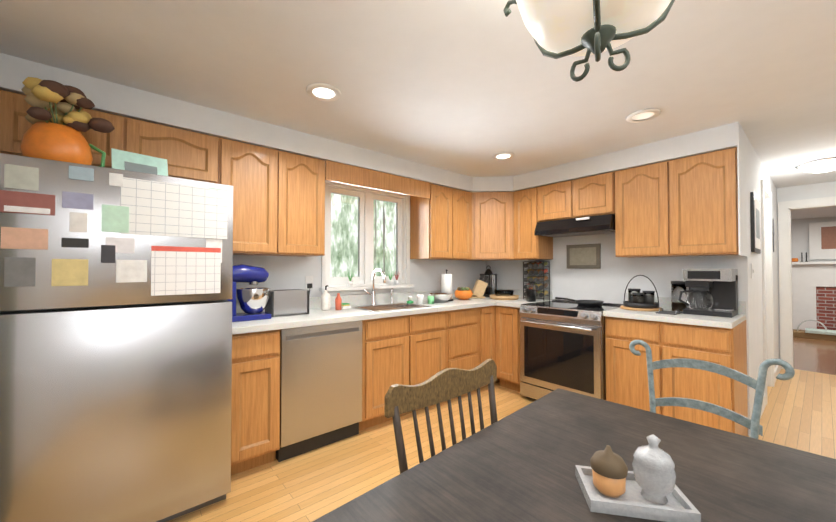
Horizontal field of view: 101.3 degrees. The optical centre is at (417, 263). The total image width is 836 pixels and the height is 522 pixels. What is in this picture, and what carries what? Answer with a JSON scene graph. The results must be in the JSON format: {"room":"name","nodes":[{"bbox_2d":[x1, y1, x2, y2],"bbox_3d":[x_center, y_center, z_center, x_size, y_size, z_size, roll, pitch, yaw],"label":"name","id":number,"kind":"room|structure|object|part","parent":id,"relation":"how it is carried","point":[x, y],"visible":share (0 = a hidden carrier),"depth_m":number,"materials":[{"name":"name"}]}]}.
{"room":"kitchen","nodes":[
{"label":"kitchen","id":0,"kind":"room"},
{"bbox_2d":[233,183,485,300],"bbox_3d":[-0.732,0.165,3.216,4.360,2.300,0.120,1,-1,-40],"label":"wall","id":1,"kind":"structure","parent":0,"point":[288,272],"depth_m":3.00,"materials":[{"name":"paint"}]},
{"bbox_2d":[0,90,143,167],"bbox_3d":[-1.921,-0.682,1.927,0.541,0.314,0.324,1,-1,-40],"label":"upper cabinet","id":2,"kind":"object","parent":1,"relation":"attached to","point":[128,133],"depth_m":1.86,"materials":[{"name":"brown wood"}]},
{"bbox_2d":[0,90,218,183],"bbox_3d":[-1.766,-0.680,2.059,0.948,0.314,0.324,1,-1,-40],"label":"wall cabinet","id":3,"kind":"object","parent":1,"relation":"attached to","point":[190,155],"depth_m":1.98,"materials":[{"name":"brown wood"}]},
{"bbox_2d":[144,121,215,182],"bbox_3d":[-1.608,-0.678,2.192,0.534,0.314,0.324,1,-1,-40],"label":"upper cabinet","id":4,"kind":"object","parent":1,"relation":"attached to","point":[190,155],"depth_m":2.12,"materials":[{"name":"brown wood"}]},
{"bbox_2d":[216,137,287,255],"bbox_3d":[-1.237,-0.449,2.503,0.434,0.762,0.324,1,-1,-40],"label":"upper cabinet","id":5,"kind":"object","parent":1,"relation":"attached to","point":[258,175],"depth_m":2.39,"materials":[{"name":"brown wood"}]},
{"bbox_2d":[288,153,327,256],"bbox_3d":[-1.000,-0.446,2.704,0.434,0.762,0.324,1,-1,-40],"label":"upper cabinet","id":6,"kind":"object","parent":1,"relation":"attached to","point":[307,176],"depth_m":2.63,"materials":[{"name":"brown wood"}]},
{"bbox_2d":[305,276,312,295],"bbox_3d":[-0.933,0.244,2.859,0.187,0.280,0.161,1,-1,-40],"label":"electrical outlet plate","id":7,"kind":"object","parent":1,"relation":"attached to","point":[309,282],"visible":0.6,"depth_m":2.94,"materials":[{"name":"white plastic"}]},
{"bbox_2d":[236,290,473,312],"bbox_3d":[-0.301,0.349,3.484,3.148,0.100,0.018,1,-1,-40],"label":"backsplash","id":8,"kind":"structure","parent":1,"relation":"attached to","point":[364,299],"depth_m":3.29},
{"bbox_2d":[319,180,413,295],"bbox_3d":[-0.495,-0.237,3.384,1.040,1.060,0.180,1,-1,-40],"label":"kitchen window","id":9,"kind":"structure","parent":1,"relation":"in","point":[367,232],"depth_m":3.37,"materials":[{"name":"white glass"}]},
{"bbox_2d":[347,272,352,286],"bbox_3d":[-0.631,0.144,3.190,0.058,0.141,0.060,1,-1,-40],"label":"plant pot","id":10,"kind":"object","parent":9,"relation":"on","point":[350,283],"visible":1,"depth_m":3.17,"materials":[{"name":"white ceramic"}]},
{"bbox_2d":[388,273,392,284],"bbox_3d":[-0.280,0.148,3.488,0.058,0.141,0.060,1,-1,-40],"label":"plant pot","id":11,"kind":"object","parent":9,"relation":"on","point":[390,281],"visible":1,"depth_m":3.47,"materials":[{"name":"white ceramic"}]},
{"bbox_2d":[394,271,399,284],"bbox_3d":[-0.219,0.149,3.539,0.058,0.141,0.060,1,-1,-40],"label":"plant pot","id":12,"kind":"object","parent":9,"relation":"on","point":[396,281],"visible":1,"depth_m":3.52,"materials":[{"name":"white ceramic"}]},
{"bbox_2d":[408,182,447,259],"bbox_3d":[0.167,-0.431,3.692,0.384,0.762,0.324,1,-1,-40],"label":"upper cabinet","id":13,"kind":"object","parent":1,"relation":"attached to","point":[428,202],"depth_m":3.54,"materials":[{"name":"brown wood"}]},
{"bbox_2d":[448,187,471,260],"bbox_3d":[0.409,-0.428,3.859,0.448,0.762,0.382,1,-1,-40],"label":"upper cabinet","id":14,"kind":"object","parent":1,"relation":"attached to","point":[459,201],"depth_m":3.74,"materials":[{"name":"brown wood"}]},
{"bbox_2d":[0,53,736,191],"bbox_3d":[0.120,-0.919,2.243,4.140,0.163,2.491,1,-1,-40],"label":"soffit","id":15,"kind":"structure","parent":0,"point":[112,98],"depth_m":2.52,"materials":[{"name":"paint"}]},
{"bbox_2d":[0,0,835,219],"bbox_3d":[4.116,-1.037,3.082,11.560,0.100,6.620,1,-1,-40],"label":"ceiling","id":16,"kind":"structure","parent":0,"point":[470,88],"depth_m":1.80,"materials":[{"name":"paint"}]},
{"bbox_2d":[306,83,340,101],"bbox_3d":[-0.550,-0.997,1.999,0.196,0.010,0.196,1,-1,-40],"label":"recessed light","id":17,"kind":"object","parent":16,"relation":"in","point":[323,92],"visible":0.98,"depth_m":1.99,"materials":[{"name":"white"}]},
{"bbox_2d":[492,152,513,159],"bbox_3d":[0.778,-0.980,3.123,0.196,0.010,0.196,1,-1,-40],"label":"recessed light","id":18,"kind":"object","parent":16,"relation":"in","point":[503,155],"visible":1,"depth_m":3.12,"materials":[{"name":"white"}]},
{"bbox_2d":[503,0,674,81],"bbox_3d":[0.386,-0.730,0.790,0.528,0.584,0.542,1,-1,-40],"label":"pendant lamp","id":19,"kind":"object","parent":16,"relation":"hanging from","point":[557,29],"visible":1,"depth_m":0.77,"materials":[{"name":"white glass"}]},
{"bbox_3d":[0.410,-0.653,0.782,0.500,0.260,0.500,1,-1,-40],"label":"lamp shade","id":20,"kind":"part","parent":19,"relation":"part of","materials":[{"name":"white glass"}]},
{"bbox_2d":[626,109,660,122],"bbox_3d":[1.512,-0.992,2.303,0.196,0.010,0.196,1,-1,-40],"label":"recessed light","id":21,"kind":"object","parent":16,"relation":"in","point":[644,115],"visible":0.96,"depth_m":2.30,"materials":[{"name":"white"}]},
{"bbox_2d":[794,156,835,172],"bbox_3d":[3.892,-0.934,3.283,0.390,0.099,0.390,1,-1,-40],"label":"ceiling lamp","id":22,"kind":"object","parent":16,"relation":"attached to","point":[823,164],"visible":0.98,"depth_m":3.23,"materials":[{"name":"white glass"}]},
{"bbox_2d":[167,337,835,521],"bbox_3d":[4.116,1.362,3.044,11.560,0.100,6.620,1,-1,-40],"label":"floor","id":23,"kind":"structure","parent":0,"point":[799,412],"depth_m":2.44,"materials":[{"name":"brown wood"}]},
{"bbox_2d":[0,153,232,521],"bbox_3d":[-1.573,0.434,1.877,0.840,1.720,0.779,1,-1,-40],"label":"refrigerator","id":24,"kind":"object","parent":23,"relation":"on","point":[115,346],"visible":1,"depth_m":1.54,"materials":[{"name":"silver metal"}]},
{"bbox_2d":[20,77,114,166],"bbox_3d":[-1.665,-0.632,1.640,0.322,0.403,0.297,1,-1,-40],"label":"pumpkin decoration","id":25,"kind":"object","parent":24,"relation":"on","point":[54,133],"visible":0.96,"depth_m":1.57,"materials":[{"name":"orange"}]},
{"bbox_2d":[111,148,167,175],"bbox_3d":[-1.514,-0.512,1.868,0.082,0.169,0.240,-1,-1,40],"label":"box","id":26,"kind":"object","parent":24,"relation":"on","point":[126,160],"visible":0.55,"depth_m":1.85,"materials":[{"name":"green cardboard"}]},
{"bbox_2d":[231,330,279,475],"bbox_3d":[-1.193,0.862,2.332,0.308,0.878,0.607,1,-1,-40],"label":"base cabinet","id":27,"kind":"object","parent":23,"relation":"on","point":[255,403],"depth_m":2.11,"materials":[{"name":"brown wood"}]},
{"bbox_2d":[232,297,511,333],"bbox_3d":[-0.102,0.416,3.249,3.148,0.040,0.633,1,-1,-40],"label":"countertop","id":28,"kind":"structure","parent":27,"relation":"on","point":[355,313],"depth_m":2.66,"materials":[{"name":"white stone"}]},
{"bbox_2d":[228,264,270,321],"bbox_3d":[-1.187,0.193,2.358,0.318,0.377,0.216,1,-1,-40],"label":"stand mixer","id":29,"kind":"object","parent":28,"relation":"on","point":[252,302],"visible":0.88,"depth_m":2.31,"materials":[{"name":"blue metal"}]},
{"bbox_2d":[265,289,308,316],"bbox_3d":[-0.992,0.291,2.601,0.280,0.187,0.160,1,-1,-40],"label":"toaster","id":30,"kind":"object","parent":28,"relation":"on","point":[288,301],"visible":0.79,"depth_m":2.54,"materials":[{"name":"silver metal"}]},
{"bbox_2d":[321,285,329,310],"bbox_3d":[-0.774,0.284,2.877,0.074,0.211,0.074,1,-1,-40],"label":"soap dispenser","id":31,"kind":"object","parent":28,"relation":"on","point":[325,301],"visible":1,"depth_m":2.85,"materials":[{"name":"white plastic"}]},
{"bbox_2d":[335,293,341,309],"bbox_3d":[-0.670,0.319,2.886,0.054,0.140,0.054,1,-1,-40],"label":"dish soap bottle","id":32,"kind":"object","parent":28,"relation":"on","point":[338,302],"visible":1,"depth_m":2.87,"materials":[{"name":"orange plastic"}]},
{"bbox_2d":[341,303,350,308],"bbox_3d":[-0.648,0.370,3.022,0.080,0.042,0.100,1,-1,-40],"label":"sponge holder","id":33,"kind":"object","parent":28,"relation":"on","point":[345,305],"visible":0.69,"depth_m":2.99,"materials":[{"name":"white plastic"}]},
{"bbox_2d":[363,268,393,304],"bbox_3d":[-0.325,0.218,3.267,0.356,0.347,0.237,1,-1,-40],"label":"faucet","id":34,"kind":"object","parent":28,"relation":"on","point":[371,298],"depth_m":3.31,"materials":[{"name":"silver metal"}]},
{"bbox_2d":[351,302,430,311],"bbox_3d":[-0.260,0.488,3.119,0.624,0.198,0.454,1,-1,-40],"label":"sink","id":35,"kind":"object","parent":28,"relation":"in","point":[373,307],"depth_m":3.23,"materials":[{"name":"silver metal"}]},
{"bbox_2d":[407,296,413,302],"bbox_3d":[-0.079,0.363,3.464,0.070,0.070,0.070,1,-1,-40],"label":"scrub brush","id":36,"kind":"object","parent":28,"relation":"on","point":[410,299],"visible":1,"depth_m":3.45,"materials":[{"name":"white plastic"}]},
{"bbox_2d":[416,295,423,303],"bbox_3d":[0.020,0.352,3.378,0.072,0.090,0.072,1,-1,-40],"label":"cup","id":37,"kind":"object","parent":28,"relation":"on","point":[419,299],"visible":1,"depth_m":3.35,"materials":[{"name":"ceramic"}]},
{"bbox_2d":[427,296,433,303],"bbox_3d":[0.127,0.360,3.390,0.068,0.075,0.068,1,-1,-40],"label":"cup","id":38,"kind":"object","parent":28,"relation":"on","point":[430,299],"visible":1,"depth_m":3.36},
{"bbox_2d":[427,293,452,302],"bbox_3d":[0.226,0.355,3.553,0.276,0.090,0.276,1,-1,-40],"label":"mixing bowl","id":39,"kind":"object","parent":28,"relation":"on","point":[442,297],"visible":0.85,"depth_m":3.46,"materials":[{"name":"silver metal"}]},
{"bbox_2d":[441,269,452,300],"bbox_3d":[0.314,0.233,3.760,0.150,0.340,0.150,1,-1,-40],"label":"paper towel roll","id":40,"kind":"object","parent":28,"relation":"on","point":[446,282],"visible":0.62,"depth_m":3.71,"materials":[{"name":"white paper"}]},
{"bbox_2d":[454,287,472,299],"bbox_3d":[0.515,0.335,3.877,0.210,0.140,0.210,1,-1,-40],"label":"bowl","id":41,"kind":"object","parent":28,"relation":"on","point":[463,293],"visible":1,"depth_m":3.81,"materials":[{"name":"orange ceramic"}]},
{"bbox_2d":[470,274,488,298],"bbox_3d":[0.716,0.265,4.057,0.225,0.285,0.100,0,-1,-5],"label":"knife block","id":42,"kind":"object","parent":28,"relation":"on","point":[479,287],"visible":0.98,"depth_m":4.01,"materials":[{"name":"brown wood"}]},
{"bbox_2d":[480,265,496,297],"bbox_3d":[0.871,0.216,4.232,0.150,0.389,0.150,1,-1,-40],"label":"lantern","id":43,"kind":"object","parent":28,"relation":"on","point":[491,287],"visible":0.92,"depth_m":4.18,"materials":[{"name":"metal"}]},
{"bbox_2d":[490,290,518,299],"bbox_3d":[0.989,0.356,3.936,0.330,0.100,0.330,1,-1,-40],"label":"woven tray","id":44,"kind":"object","parent":28,"relation":"on","point":[503,295],"visible":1,"depth_m":3.85,"materials":[{"name":"wicker"}]},
{"bbox_2d":[276,320,361,461],"bbox_3d":[-0.835,0.869,2.623,0.606,0.874,0.576,1,-1,-40],"label":"dishwasher","id":45,"kind":"object","parent":23,"relation":"on","point":[320,386],"visible":0.79,"depth_m":2.38,"materials":[{"name":"silver metal"}]},
{"bbox_2d":[336,306,445,430],"bbox_3d":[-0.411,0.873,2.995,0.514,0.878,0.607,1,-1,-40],"label":"base cabinet","id":46,"kind":"object","parent":23,"relation":"on","point":[390,346],"depth_m":2.75,"materials":[{"name":"brown wood"}]},
{"bbox_2d":[388,306,447,409],"bbox_3d":[-0.118,0.876,3.242,0.516,0.878,0.607,1,-1,-40],"label":"base cabinet","id":47,"kind":"object","parent":23,"relation":"on","point":[433,327],"depth_m":3.08,"materials":[{"name":"brown wood"}]},
{"bbox_2d":[384,359,497,473],"bbox_3d":[0.245,0.813,0.954,0.500,0.937,0.470,1,-1,-40],"label":"chair","id":48,"kind":"object","parent":23,"relation":"on","point":[446,384],"visible":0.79,"depth_m":1.09,"materials":[{"name":"brown wood"}]},
{"bbox_2d":[448,306,479,391],"bbox_3d":[0.255,0.881,3.558,0.462,0.878,0.607,1,-1,-40],"label":"base cabinet","id":49,"kind":"object","parent":23,"relation":"on","point":[463,325],"depth_m":3.33,"materials":[{"name":"brown wood"}]},
{"bbox_2d":[480,306,495,388],"bbox_3d":[0.556,0.885,3.774,0.277,0.878,0.666,1,-1,-40],"label":"base cabinet","id":50,"kind":"object","parent":23,"relation":"on","point":[487,313],"depth_m":3.58,"materials":[{"name":"brown wood"}]},
{"bbox_2d":[496,306,520,391],"bbox_3d":[1.132,0.884,3.703,0.664,0.878,0.347,1,-1,-40],"label":"base cabinet","id":51,"kind":"object","parent":23,"relation":"on","point":[507,317],"depth_m":3.54,"materials":[{"name":"brown wood"}]},
{"bbox_2d":[496,298,551,305],"bbox_3d":[1.160,0.423,3.704,0.633,0.040,0.303,1,-1,-40],"label":"countertop","id":52,"kind":"structure","parent":51,"relation":"on","point":[518,302],"depth_m":3.58,"materials":[{"name":"white stone"}]},
{"bbox_2d":[526,282,535,301],"bbox_3d":[1.202,0.299,3.639,0.100,0.205,0.100,1,-1,-40],"label":"glass canister","id":53,"kind":"object","parent":52,"relation":"on","point":[531,292],"visible":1,"depth_m":3.60,"materials":[{"name":"black"}]},
{"bbox_2d":[523,261,549,300],"bbox_3d":[1.321,0.189,3.841,0.137,0.430,0.258,1,-1,-40],"label":"spice rack","id":54,"kind":"object","parent":52,"relation":"on","point":[543,278],"visible":0.83,"depth_m":3.79,"materials":[{"name":"black metal"}]},
{"bbox_2d":[519,299,622,400],"bbox_3d":[1.466,0.848,3.258,0.715,0.935,0.756,1,-1,-40],"label":"range","id":55,"kind":"object","parent":23,"relation":"on","point":[562,344],"visible":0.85,"depth_m":3.04,"materials":[{"name":"silver metal"}]},
{"bbox_2d":[555,297,603,305],"bbox_3d":[1.589,0.365,3.350,0.250,0.066,0.419,1,-1,-40],"label":"frying pan","id":56,"kind":"object","parent":55,"relation":"on","point":[590,302],"visible":1,"depth_m":3.26,"materials":[{"name":"black metal"}]},
{"bbox_2d":[312,388,835,521],"bbox_3d":[0.447,0.896,0.732,1.205,0.760,0.835,1,-1,-44],"label":"dining table","id":57,"kind":"object","parent":23,"relation":"on","point":[518,465],"visible":0.98,"depth_m":0.85,"materials":[{"name":"brown wood"}]},
{"bbox_2d":[575,434,700,521],"bbox_3d":[0.470,0.444,0.756,0.200,0.144,0.130,0,-1,12],"label":"centerpiece tray","id":58,"kind":"object","parent":57,"relation":"on","point":[645,488],"visible":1,"depth_m":0.73,"materials":[{"name":"whitewashed wood"},{"name":"ceramic"}]},
{"bbox_2d":[603,314,675,417],"bbox_3d":[1.908,0.870,2.831,0.607,0.878,0.459,1,-1,-40],"label":"base cabinet","id":59,"kind":"object","parent":23,"relation":"on","point":[626,375],"depth_m":2.64,"materials":[{"name":"brown wood"}]},
{"bbox_2d":[672,318,747,436],"bbox_3d":[2.120,0.866,2.581,0.607,0.878,0.460,1,-1,-40],"label":"base cabinet","id":60,"kind":"object","parent":23,"relation":"on","point":[728,348],"depth_m":2.34,"materials":[{"name":"brown wood"}]},
{"bbox_2d":[604,306,745,329],"bbox_3d":[2.006,0.407,2.706,0.633,0.040,0.787,1,-1,-40],"label":"countertop","id":61,"kind":"structure","parent":60,"relation":"on","point":[721,323],"depth_m":2.49,"materials":[{"name":"white stone"}]},
{"bbox_2d":[620,275,661,310],"bbox_3d":[1.906,0.242,2.933,0.310,0.295,0.310,1,-1,-40],"label":"basket","id":62,"kind":"object","parent":61,"relation":"on","point":[642,301],"visible":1,"depth_m":2.87,"materials":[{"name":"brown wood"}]},
{"bbox_2d":[655,308,682,314],"bbox_3d":[1.963,0.370,2.678,0.200,0.031,0.130,1,-1,-40],"label":"tray","id":63,"kind":"object","parent":61,"relation":"on","point":[676,312],"visible":1,"depth_m":2.65,"materials":[{"name":"silver metal"}]},
{"bbox_2d":[671,281,686,311],"bbox_3d":[2.152,0.266,2.827,0.108,0.245,0.108,1,-1,-40],"label":"jar","id":64,"kind":"object","parent":61,"relation":"on","point":[677,287],"visible":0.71,"depth_m":2.79,"materials":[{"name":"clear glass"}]},
{"bbox_2d":[678,269,737,317],"bbox_3d":[2.226,0.213,2.633,0.298,0.345,0.308,1,-1,-40],"label":"coffee maker","id":65,"kind":"object","parent":61,"relation":"on","point":[713,292],"visible":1,"depth_m":2.58,"materials":[{"name":"black plastic"}]},
{"bbox_2d":[629,340,794,438],"bbox_3d":[1.022,0.818,1.291,0.446,0.937,0.530,1,-1,-40],"label":"metal chair","id":66,"kind":"object","parent":23,"relation":"on","point":[753,425],"visible":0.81,"depth_m":1.38,"materials":[{"name":"grey metal"}]},
{"bbox_2d":[792,221,835,329],"bbox_3d":[8.197,0.263,6.257,0.599,2.200,2.060,1,-1,-40],"label":"fireplace mantel","id":67,"kind":"object","parent":23,"relation":"on","point":[813,290],"visible":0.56,"depth_m":6.83,"materials":[{"name":"paint"}]},
{"bbox_2d":[793,320,835,340],"bbox_3d":[7.328,1.196,6.279,0.380,0.328,0.900,1,-1,-40],"label":"basket","id":68,"kind":"object","parent":23,"relation":"on","point":[823,334],"visible":0.92,"depth_m":6.21,"materials":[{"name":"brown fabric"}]},
{"bbox_2d":[486,121,751,435],"bbox_3d":[1.609,0.169,3.482,0.445,2.300,2.500,1,-1,-40],"label":"wall","id":69,"kind":"structure","parent":0,"point":[611,278],"depth_m":3.24,"materials":[{"name":"paint"}]},
{"bbox_2d":[472,191,515,260],"bbox_3d":[0.853,-0.425,4.023,0.706,0.762,0.706,1,-1,-40],"label":"upper cabinet","id":70,"kind":"object","parent":69,"relation":"attached to","point":[493,213],"depth_m":3.85,"materials":[{"name":"brown wood"}]},
{"bbox_2d":[516,187,552,259],"bbox_3d":[1.236,-0.429,3.821,0.383,0.762,0.363,1,-1,-40],"label":"upper cabinet","id":71,"kind":"object","parent":69,"relation":"attached to","point":[529,246],"depth_m":3.71,"materials":[{"name":"brown wood"}]},
{"bbox_2d":[536,178,579,221],"bbox_3d":[1.516,-0.627,3.539,0.324,0.374,0.427,1,-1,-40],"label":"upper cabinet","id":72,"kind":"object","parent":69,"relation":"attached to","point":[561,200],"depth_m":3.43,"materials":[{"name":"brown wood"}]},
{"bbox_2d":[534,214,614,237],"bbox_3d":[1.589,-0.362,3.394,0.391,0.144,0.728,1,-1,-40],"label":"range hood","id":73,"kind":"object","parent":69,"relation":"attached to","point":[594,225],"visible":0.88,"depth_m":3.25,"materials":[{"name":"black metal"}]},
{"bbox_2d":[566,243,600,268],"bbox_3d":[1.705,-0.075,3.541,0.023,0.250,0.340,1,-1,-40],"label":"framed picture","id":74,"kind":"object","parent":69,"relation":"attached to","point":[583,256],"visible":0.96,"depth_m":3.52},
{"bbox_2d":[580,171,615,216],"bbox_3d":[1.715,-0.631,3.304,0.324,0.374,0.433,1,-1,-40],"label":"upper cabinet","id":75,"kind":"object","parent":69,"relation":"attached to","point":[597,192],"depth_m":3.14,"materials":[{"name":"brown wood"}]},
{"bbox_2d":[513,290,745,313],"bbox_3d":[1.697,0.350,3.547,0.018,0.100,2.469,1,-1,-40],"label":"backsplash","id":76,"kind":"structure","parent":69,"relation":"attached to","point":[665,303],"depth_m":2.99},
{"bbox_2d":[614,158,679,257],"bbox_3d":[2.007,-0.442,2.957,0.324,0.762,0.462,1,-1,-40],"label":"upper cabinet","id":77,"kind":"object","parent":69,"relation":"attached to","point":[647,216],"depth_m":2.84,"materials":[{"name":"brown wood"}]},
{"bbox_2d":[680,147,738,255],"bbox_3d":[2.227,-0.446,2.697,0.324,0.762,0.468,1,-1,-40],"label":"upper cabinet","id":78,"kind":"object","parent":69,"relation":"attached to","point":[680,206],"depth_m":2.54,"materials":[{"name":"brown wood"}]},
{"bbox_2d":[747,137,778,409],"bbox_3d":[3.565,0.171,3.566,2.650,2.300,0.100,1,-1,-40],"label":"wall","id":79,"kind":"structure","parent":0,"point":[757,172],"depth_m":3.04,"materials":[{"name":"paint"}]},
{"bbox_2d":[751,263,753,277],"bbox_3d":[2.676,0.058,2.738,0.080,0.120,0.016,1,-1,-40],"label":"switch plate","id":80,"kind":"object","parent":79,"relation":"attached to","point":[752,270],"visible":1,"depth_m":2.73,"materials":[{"name":"white plastic"}]},
{"bbox_2d":[750,192,760,253],"bbox_3d":[2.832,-0.331,2.870,0.420,0.480,0.024,1,-1,-40],"label":"framed picture","id":81,"kind":"object","parent":79,"relation":"attached to","point":[755,223],"visible":1,"depth_m":2.76,"materials":[{"name":"black plastic"}]},
{"bbox_2d":[760,180,780,417],"bbox_3d":[3.533,0.267,3.526,2.750,2.105,0.118,1,-1,-40],"label":"door frame","id":82,"kind":"structure","parent":79,"relation":"attached to","point":[767,281],"depth_m":3.69,"materials":[{"name":"white wood"}]},
{"bbox_2d":[772,219,773,251],"bbox_3d":[4.101,-0.330,3.954,0.120,0.394,0.011,1,-1,-40],"label":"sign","id":83,"kind":"object","parent":79,"relation":"attached to","point":[773,232],"visible":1,"depth_m":3.94,"materials":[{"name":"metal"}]},
{"bbox_2d":[777,181,835,358],"bbox_3d":[5.301,0.172,3.660,0.120,2.300,6.000,1,-1,-40],"label":"wall","id":84,"kind":"structure","parent":0,"point":[812,191],"depth_m":4.24,"materials":[{"name":"paint"}]},
{"bbox_2d":[778,196,835,368],"bbox_3d":[5.329,0.261,3.610,0.140,2.120,2.090,1,-1,-40],"label":"trim","id":85,"kind":"structure","parent":84,"relation":"attached to","point":[785,208],"depth_m":4.32,"materials":[{"name":"white wood"}]},
{"bbox_2d":[791,216,835,261],"bbox_3d":[8.544,0.215,6.407,0.120,2.300,6.000,1,-1,-40],"label":"wall","id":86,"kind":"structure","parent":0,"point":[799,236],"depth_m":7.05,"materials":[{"name":"paint"}]}
]}

